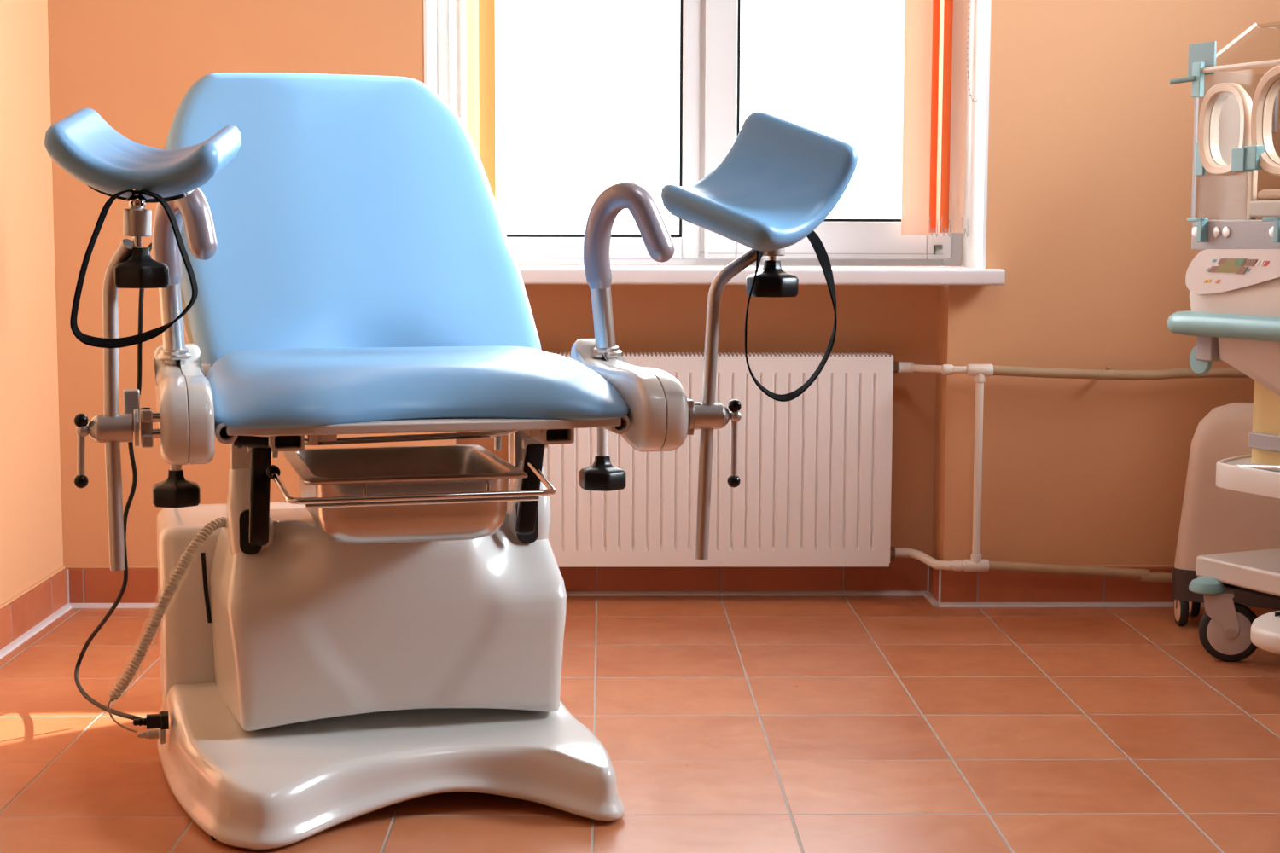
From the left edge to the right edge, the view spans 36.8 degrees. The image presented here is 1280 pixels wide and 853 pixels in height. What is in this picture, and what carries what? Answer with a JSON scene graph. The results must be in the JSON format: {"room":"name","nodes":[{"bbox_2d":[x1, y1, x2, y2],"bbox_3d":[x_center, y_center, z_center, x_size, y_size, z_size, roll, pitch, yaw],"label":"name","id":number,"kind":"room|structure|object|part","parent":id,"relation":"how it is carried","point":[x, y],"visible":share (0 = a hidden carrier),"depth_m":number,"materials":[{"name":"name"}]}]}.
{"room":"gynecological examination room","nodes":[
{"label":"gynecological examination room","id":0,"kind":"room"},
{"bbox_2d":[0,0,63,605],"bbox_3d":[-1.349,-0.530,0.548,0.150,2.700,8.650,0,6,-1],"label":"wall","id":1,"kind":"structure","parent":0,"point":[32,549],"depth_m":4.22,"materials":[{"name":"orange paint"}]},
{"bbox_2d":[0,568,67,650],"bbox_3d":[-1.270,0.782,0.545,0.011,0.090,7.975,0,6,-1],"label":"baseboard","id":2,"kind":"structure","parent":1,"relation":"attached to","point":[17,618],"depth_m":4.23,"materials":[{"name":"tile"}]},
{"bbox_2d":[0,565,1174,609],"bbox_3d":[0.699,0.736,0.579,3.950,0.006,7.975,0,6,-1],"label":"trim","id":3,"kind":"structure","parent":1,"relation":"attached to","point":[63,567],"depth_m":4.50,"materials":[{"name":"orange tile"}]},
{"bbox_2d":[0,591,1204,659],"bbox_3d":[0.703,0.817,0.655,3.939,0.009,8.109,0,6,-1],"label":"trim","id":4,"kind":"structure","parent":1,"relation":"attached to","point":[928,595],"depth_m":4.54,"materials":[{"name":"white"}]},
{"bbox_2d":[0,595,1279,852],"bbox_3d":[0.696,0.865,0.730,4.350,0.100,8.650,0,6,-1],"label":"floor","id":5,"kind":"structure","parent":0,"point":[724,724],"depth_m":3.34,"materials":[{"name":"tile"}]},
{"bbox_2d":[43,72,858,850],"bbox_3d":[-0.378,-0.038,3.216,1.115,1.178,1.325,-1,6,-15],"label":"chair","id":6,"kind":"object","parent":5,"relation":"on","point":[334,255],"visible":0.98,"depth_m":3.00,"materials":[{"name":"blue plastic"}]},
{"bbox_2d":[74,242,161,729],"bbox_3d":[-0.840,0.094,3.252,0.259,0.815,0.728,-1,6,-15],"label":"power cord","id":7,"kind":"object","parent":6,"relation":"attached to","point":[152,721],"visible":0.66,"depth_m":3.38,"materials":[{"name":"black plastic"}]},
{"bbox_3d":[-0.705,-0.027,2.617,0.059,0.455,0.022,4,7,31],"label":"support rod","id":8,"kind":"part","parent":6,"relation":"part of","materials":[{"name":"grey metal"}]},
{"bbox_3d":[-0.706,-0.022,2.670,0.022,0.058,0.025,-1,6,-15],"label":"clamp lever","id":9,"kind":"part","parent":6,"relation":"part of","materials":[{"name":"grey metal"}]},
{"bbox_2d":[122,189,151,246],"bbox_3d":[-0.675,-0.280,2.582,0.038,0.076,0.037,0,6,-1],"label":"socket","id":10,"kind":"object","parent":6,"relation":"attached to","point":[136,220],"depth_m":2.57,"materials":[{"name":"silver metal"}]},
{"bbox_3d":[-0.691,-0.335,2.678,0.139,0.047,0.101,0,6,-1],"label":"pad plate","id":11,"kind":"part","parent":6,"relation":"part of","materials":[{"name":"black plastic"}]},
{"bbox_3d":[-0.672,-0.214,2.589,0.071,0.055,0.079,-1,6,-15],"label":"clamp knob","id":12,"kind":"part","parent":6,"relation":"part of","materials":[{"name":"black plastic"}]},
{"bbox_2d":[158,728,165,744],"bbox_3d":[-0.771,0.499,3.104,0.010,0.028,0.028,-1,6,-15],"label":"socket","id":13,"kind":"object","parent":6,"relation":"attached to","point":[161,732],"depth_m":3.09,"materials":[{"name":"grey plastic"}]},
{"bbox_2d":[160,711,168,729],"bbox_3d":[-0.763,0.472,3.086,0.012,0.022,0.030,-1,6,-15],"label":"socket","id":14,"kind":"object","parent":6,"relation":"attached to","point":[165,717],"depth_m":3.07,"materials":[{"name":"black plastic"}]},
{"bbox_2d":[107,516,226,739],"bbox_3d":[-0.712,0.322,3.142,0.320,0.360,0.059,-3,7,-28],"label":"coiled cable","id":15,"kind":"object","parent":6,"relation":"hanging from","point":[220,522],"visible":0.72,"depth_m":3.09,"materials":[{"name":"grey plastic"}]},
{"bbox_3d":[-0.726,-0.151,2.987,0.034,0.166,0.054,1,6,5],"label":"grip post","id":16,"kind":"part","parent":6,"relation":"part of","materials":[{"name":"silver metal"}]},
{"bbox_3d":[-0.729,0.045,3.017,0.018,0.050,0.018,-1,6,-15],"label":"knob stem","id":17,"kind":"part","parent":6,"relation":"part of","materials":[{"name":"beige"}]},
{"bbox_3d":[-0.729,0.096,3.022,0.073,0.056,0.081,-1,6,-15],"label":"clamp knob","id":18,"kind":"part","parent":6,"relation":"part of","materials":[{"name":"black plastic"}]},
{"bbox_3d":[-0.541,-0.382,3.546,0.644,0.562,0.494,-1,6,-15],"label":"backrest","id":19,"kind":"part","parent":6,"relation":"part of","materials":[{"name":"blue leather"}]},
{"bbox_2d":[282,444,527,544],"bbox_3d":[-0.374,0.105,2.994,0.327,0.105,0.411,-1,6,-15],"label":"steel pan","id":20,"kind":"object","parent":6,"relation":"attached to","point":[448,468],"visible":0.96,"depth_m":2.84,"materials":[{"name":"silver metal"}]},
{"bbox_3d":[-0.387,-0.002,3.093,0.447,0.044,0.128,-1,6,-15],"label":"rail","id":21,"kind":"part","parent":6,"relation":"part of","materials":[{"name":"silver metal"}]},
{"bbox_3d":[-0.346,0.083,2.932,0.420,0.032,0.290,-1,6,-15],"label":"tray rail","id":22,"kind":"part","parent":6,"relation":"part of","materials":[{"name":"silver metal"}]},
{"bbox_3d":[-0.373,-0.072,3.024,0.629,0.078,0.622,-1,6,-15],"label":"seat","id":23,"kind":"part","parent":6,"relation":"part of","materials":[{"name":"blue leather"}]},
{"bbox_3d":[-0.369,-0.026,3.008,0.574,0.014,0.550,-1,6,-15],"label":"seat frame","id":24,"kind":"part","parent":6,"relation":"part of","materials":[{"name":"beige"}]},
{"bbox_3d":[-0.062,0.025,3.196,0.018,0.050,0.018,-1,6,-15],"label":"knob stem","id":25,"kind":"part","parent":6,"relation":"part of","materials":[{"name":"beige"}]},
{"bbox_3d":[-0.062,0.076,3.201,0.073,0.056,0.081,-1,6,-15],"label":"clamp knob","id":26,"kind":"part","parent":6,"relation":"part of","materials":[{"name":"black plastic"}]},
{"bbox_3d":[-0.059,-0.160,3.172,0.033,0.163,0.053,6,8,44],"label":"grip post","id":27,"kind":"part","parent":6,"relation":"part of","materials":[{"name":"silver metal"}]},
{"bbox_3d":[0.134,-0.036,2.857,0.106,0.469,0.020,-1,6,-15],"label":"support rod","id":28,"kind":"part","parent":6,"relation":"part of","materials":[{"name":"grey metal"}]},
{"bbox_3d":[0.196,-0.219,2.855,0.071,0.055,0.079,-1,6,-15],"label":"clamp knob","id":29,"kind":"part","parent":6,"relation":"part of","materials":[{"name":"black plastic"}]},
{"bbox_2d":[762,248,785,260],"bbox_3d":[0.196,-0.277,2.849,0.037,0.075,0.037,0,6,-1],"label":"socket","id":30,"kind":"object","parent":6,"relation":"attached to","point":[771,255],"depth_m":2.84,"materials":[{"name":"silver metal"}]},
{"bbox_2d":[1166,23,1279,662],"bbox_3d":[1.523,-0.138,3.645,0.672,1.306,1.241,-3,6,-25],"label":"incubator","id":31,"kind":"object","parent":5,"relation":"on","point":[1233,283],"visible":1,"depth_m":3.81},
{"bbox_3d":[1.121,-0.392,3.878,0.004,0.022,0.022,-3,6,-25],"label":"band knob","id":32,"kind":"part","parent":31,"relation":"part of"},
{"bbox_3d":[1.148,-0.136,3.934,0.012,0.060,0.060,-3,6,-25],"label":"post knob","id":33,"kind":"part","parent":31,"relation":"part of","materials":[{"name":"teal plastic"}]},
{"bbox_3d":[1.180,-0.179,3.918,0.080,0.088,0.048,-3,6,-25],"label":"post","id":34,"kind":"part","parent":31,"relation":"part of","materials":[{"name":"grey"}]},
{"bbox_3d":[1.146,-0.387,3.824,0.004,0.022,0.022,-3,6,-25],"label":"band knob","id":35,"kind":"part","parent":31,"relation":"part of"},
{"bbox_2d":[1169,23,1279,220],"bbox_3d":[1.541,-0.582,3.538,0.929,0.400,1.114,0,6,-1],"label":"hood","id":36,"kind":"object","parent":31,"relation":"attached to","point":[1255,151],"depth_m":3.81,"materials":[{"name":"plastic"}]},
{"bbox_3d":[1.158,-0.384,3.798,0.004,0.022,0.022,-3,6,-25],"label":"band knob","id":37,"kind":"part","parent":31,"relation":"part of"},
{"bbox_3d":[1.181,-0.297,3.700,0.006,0.093,0.375,-3,6,-25],"label":"control panel","id":38,"kind":"part","parent":31,"relation":"part of","materials":[{"name":"white"}]},
{"bbox_2d":[1216,454,1279,500],"bbox_3d":[1.497,0.120,3.633,0.470,0.052,0.833,-3,6,-25],"label":"shelf","id":39,"kind":"object","parent":31,"relation":"attached to","point":[1258,475],"depth_m":3.76,"materials":[{"name":"beige"}]},
{"bbox_2d":[1218,337,1279,396],"bbox_3d":[1.589,-0.115,3.567,0.540,0.161,0.960,-3,6,-25],"label":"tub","id":40,"kind":"object","parent":31,"relation":"in","point":[1259,360],"depth_m":3.78,"materials":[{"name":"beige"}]},
{"bbox_3d":[1.291,0.099,3.565,0.013,0.024,0.512,-3,6,-25],"label":"shelf rail","id":41,"kind":"part","parent":31,"relation":"part of","materials":[{"name":"grey metal"}]},
{"bbox_2d":[1248,199,1279,217],"bbox_3d":[1.571,-0.406,3.567,0.350,0.035,0.870,-3,6,-25],"label":"tray","id":42,"kind":"object","parent":31,"relation":"on","point":[1271,208],"depth_m":3.84,"materials":[{"name":"beige"}]},
{"bbox_3d":[1.571,-0.434,3.564,0.330,0.020,0.850,-3,6,-25],"label":"mattress","id":43,"kind":"part","parent":31,"relation":"part of","materials":[{"name":"beige"}]},
{"bbox_3d":[1.213,-0.373,3.682,0.004,0.022,0.022,-3,6,-25],"label":"band knob","id":44,"kind":"part","parent":31,"relation":"part of","materials":[{"name":"grey metal"}]},
{"bbox_2d":[1271,91,1278,133],"bbox_3d":[1.371,-0.685,4.183,0.010,0.090,0.040,-3,6,-25],"label":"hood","id":45,"kind":"object","parent":31,"relation":"attached to","point":[1274,124],"depth_m":4.17,"materials":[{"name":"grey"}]},
{"bbox_2d":[1172,402,1279,625],"bbox_3d":[1.365,0.200,4.291,0.318,0.501,0.183,3,7,29],"label":"oxygen concentrator","id":46,"kind":"object","parent":5,"relation":"on","point":[1214,520],"visible":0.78,"depth_m":4.24,"materials":[{"name":"grey plastic"}]},
{"bbox_2d":[47,0,1279,569],"bbox_3d":[0.622,-0.712,4.602,3.950,2.250,0.325,0,6,-1],"label":"wall","id":47,"kind":"structure","parent":0,"point":[1076,472],"depth_m":4.47,"materials":[{"name":"orange paint"}]},
{"bbox_2d":[66,557,1174,603],"bbox_3d":[0.627,0.372,4.617,3.939,0.090,0.156,0,6,-1],"label":"baseboard","id":48,"kind":"structure","parent":47,"relation":"attached to","point":[86,585],"depth_m":4.67,"materials":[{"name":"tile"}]},
{"bbox_2d":[423,0,991,268],"bbox_3d":[0.154,-1.104,4.512,1.301,1.455,0.246,0,6,-1],"label":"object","id":49,"kind":"structure","parent":47,"relation":"attached to","point":[977,113],"depth_m":4.52,"materials":[{"name":"white"}]},
{"bbox_2d":[517,265,1004,285],"bbox_3d":[0.135,-0.358,4.553,1.398,0.037,0.315,0,6,-1],"label":"windowsill","id":50,"kind":"structure","parent":47,"relation":"attached to","point":[531,275],"depth_m":4.40,"materials":[{"name":"white plastic"}]},
{"bbox_2d":[895,361,1250,582],"bbox_3d":[1.594,0.117,4.551,1.968,0.537,0.138,0,6,-1],"label":"pipe","id":51,"kind":"object","parent":47,"relation":"attached to","point":[980,372],"visible":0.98,"depth_m":4.48,"materials":[{"name":"beige plastic"}]},
{"bbox_2d":[458,284,937,557],"bbox_3d":[0.137,0.021,4.740,1.154,0.760,0.180,0,6,-1],"label":"wall","id":52,"kind":"structure","parent":0,"point":[898,321],"depth_m":4.63,"materials":[{"name":"orange paint"}]},
{"bbox_2d":[507,352,898,566],"bbox_3d":[0.150,0.076,4.593,0.922,0.503,0.125,0,6,-1],"label":"radiator","id":53,"kind":"object","parent":52,"relation":"attached to","point":[814,468],"visible":0.74,"depth_m":4.54,"materials":[{"name":"white metal"}]},
{"bbox_2d":[550,352,891,356],"bbox_3d":[0.142,-0.171,4.550,0.899,0.004,0.083,0,6,-1],"label":"grille","id":54,"kind":"object","parent":53,"relation":"attached to","point":[565,354],"depth_m":4.52,"materials":[{"name":"white metal"}]},
{"bbox_3d":[0.626,-2.055,4.465,3.950,0.450,0.325,0,6,-1],"label":"wall","id":55,"kind":"structure","parent":0,"visible":0},
{"bbox_2d":[436,0,962,267],"bbox_3d":[0.151,-1.119,4.656,1.285,1.455,0.096,0,6,-1],"label":"window","id":56,"kind":"structure","parent":55,"relation":"in","point":[710,30],"depth_m":4.69,"materials":[{"name":"white plastic"}]},
{"bbox_3d":[-0.156,-1.113,4.653,0.610,1.407,0.060,0,6,-1],"label":"sash","id":57,"kind":"part","parent":56,"relation":"part of","materials":[{"name":"white plastic"}]},
{"bbox_2d":[448,0,977,237],"bbox_3d":[0.163,-1.137,4.546,1.302,1.366,0.102,0,6,-1],"label":"vertical blind","id":58,"kind":"object","parent":56,"relation":"attached to","point":[936,42],"visible":0.87,"depth_m":4.61,"materials":[{"name":"orange fabric"}]},
{"bbox_3d":[0.700,-0.477,4.590,0.022,0.047,0.003,0,6,-1],"label":"chain","id":59,"kind":"part","parent":58,"relation":"part of","materials":[{"name":"grey"}]},
{"bbox_3d":[0.730,-0.477,4.590,0.025,0.047,0.003,0,6,-1],"label":"chain","id":60,"kind":"part","parent":58,"relation":"part of","materials":[{"name":"grey"}]},
{"bbox_3d":[0.776,-0.477,4.591,0.018,0.047,0.003,0,6,-1],"label":"chain","id":61,"kind":"part","parent":58,"relation":"part of","materials":[{"name":"grey plastic"}]},
{"bbox_3d":[0.787,-1.271,4.490,0.057,1.014,0.004,0,6,-1],"label":"bead chain","id":62,"kind":"part","parent":58,"relation":"part of","materials":[{"name":"grey plastic"}]},
{"bbox_3d":[0.461,-1.112,4.653,0.605,1.407,0.060,0,6,-1],"label":"sash","id":63,"kind":"part","parent":56,"relation":"part of","materials":[{"name":"white plastic"}]}
]}

